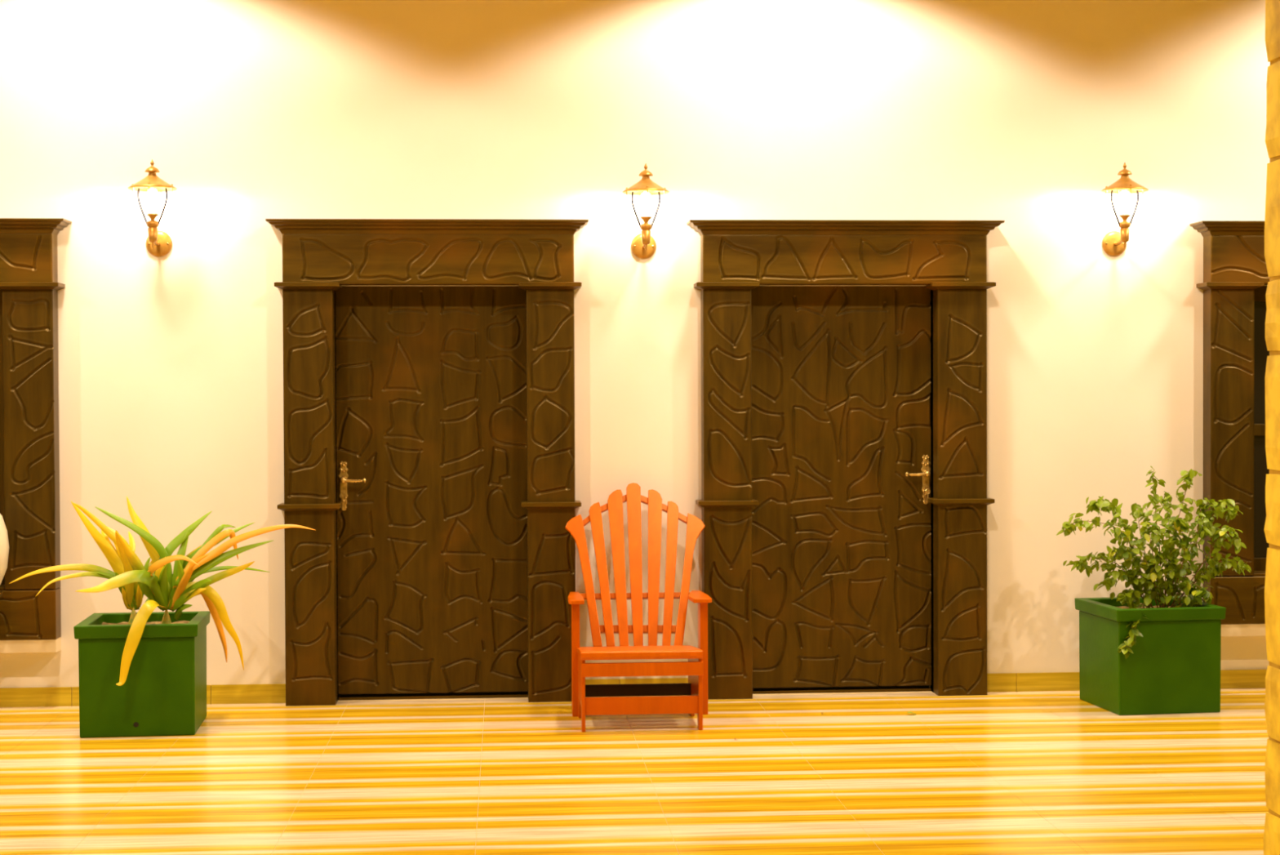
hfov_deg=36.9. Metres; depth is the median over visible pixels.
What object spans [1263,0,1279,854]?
stone pillar
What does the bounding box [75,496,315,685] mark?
leaf plant
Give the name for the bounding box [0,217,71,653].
window
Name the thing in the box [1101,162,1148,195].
hood
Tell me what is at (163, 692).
planter box
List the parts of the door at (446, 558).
handle plate, lever, cornice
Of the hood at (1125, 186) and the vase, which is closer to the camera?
the vase
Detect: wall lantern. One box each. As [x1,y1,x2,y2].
[127,159,177,256]
[622,163,669,258]
[1101,162,1148,256]
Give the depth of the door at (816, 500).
9.80 m
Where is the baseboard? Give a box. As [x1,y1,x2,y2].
[0,668,1266,706]
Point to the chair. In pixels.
(655, 698)
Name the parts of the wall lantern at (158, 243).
bulb, stem, plate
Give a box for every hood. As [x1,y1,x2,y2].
[127,159,177,191]
[622,163,669,195]
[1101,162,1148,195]
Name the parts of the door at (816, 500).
cornice, lever, handle plate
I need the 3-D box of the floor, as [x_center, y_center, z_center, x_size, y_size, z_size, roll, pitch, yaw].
[-1.078,1.544,4.242,10.880,0.150,11.400,0,1,-4]
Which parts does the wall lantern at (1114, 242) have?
plate, arm, stem, bulb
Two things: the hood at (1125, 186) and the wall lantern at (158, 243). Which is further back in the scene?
the hood at (1125, 186)
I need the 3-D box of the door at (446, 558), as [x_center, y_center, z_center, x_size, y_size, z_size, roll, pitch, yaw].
[-1.048,0.173,9.627,1.581,2.397,0.354,0,1,-4]
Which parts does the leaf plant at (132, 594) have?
crown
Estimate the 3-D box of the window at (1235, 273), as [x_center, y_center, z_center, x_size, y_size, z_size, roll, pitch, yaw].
[3.707,0.007,9.982,1.751,2.118,0.394,0,1,-4]
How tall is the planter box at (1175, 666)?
0.505 m
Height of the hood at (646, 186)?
0.160 m
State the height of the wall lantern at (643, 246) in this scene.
0.461 m
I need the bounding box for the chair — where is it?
[565,482,711,731]
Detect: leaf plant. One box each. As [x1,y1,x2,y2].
[8,500,150,623]
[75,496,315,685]
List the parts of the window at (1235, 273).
cornice, rail, sill, pane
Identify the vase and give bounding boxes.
[0,513,8,584]
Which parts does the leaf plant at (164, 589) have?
crown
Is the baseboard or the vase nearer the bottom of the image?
the baseboard
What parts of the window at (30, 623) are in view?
sill, rail, cornice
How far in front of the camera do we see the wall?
9.69 m
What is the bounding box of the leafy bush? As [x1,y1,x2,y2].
[1056,466,1251,658]
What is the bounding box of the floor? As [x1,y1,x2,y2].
[0,687,1268,854]
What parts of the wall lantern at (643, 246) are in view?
plate, stem, bulb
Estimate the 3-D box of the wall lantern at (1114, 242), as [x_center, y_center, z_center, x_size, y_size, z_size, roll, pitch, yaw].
[2.444,-1.107,9.715,0.234,0.461,0.287,0,1,-4]
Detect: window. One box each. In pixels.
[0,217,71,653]
[1189,221,1269,636]
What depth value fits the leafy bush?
9.35 m
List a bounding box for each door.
[265,218,588,705]
[686,219,1004,698]
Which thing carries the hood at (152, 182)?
attached to the wall lantern at (158, 243)
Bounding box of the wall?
[0,0,1270,701]
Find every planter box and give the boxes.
[73,610,210,737]
[1074,595,1226,715]
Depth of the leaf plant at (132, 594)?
8.91 m

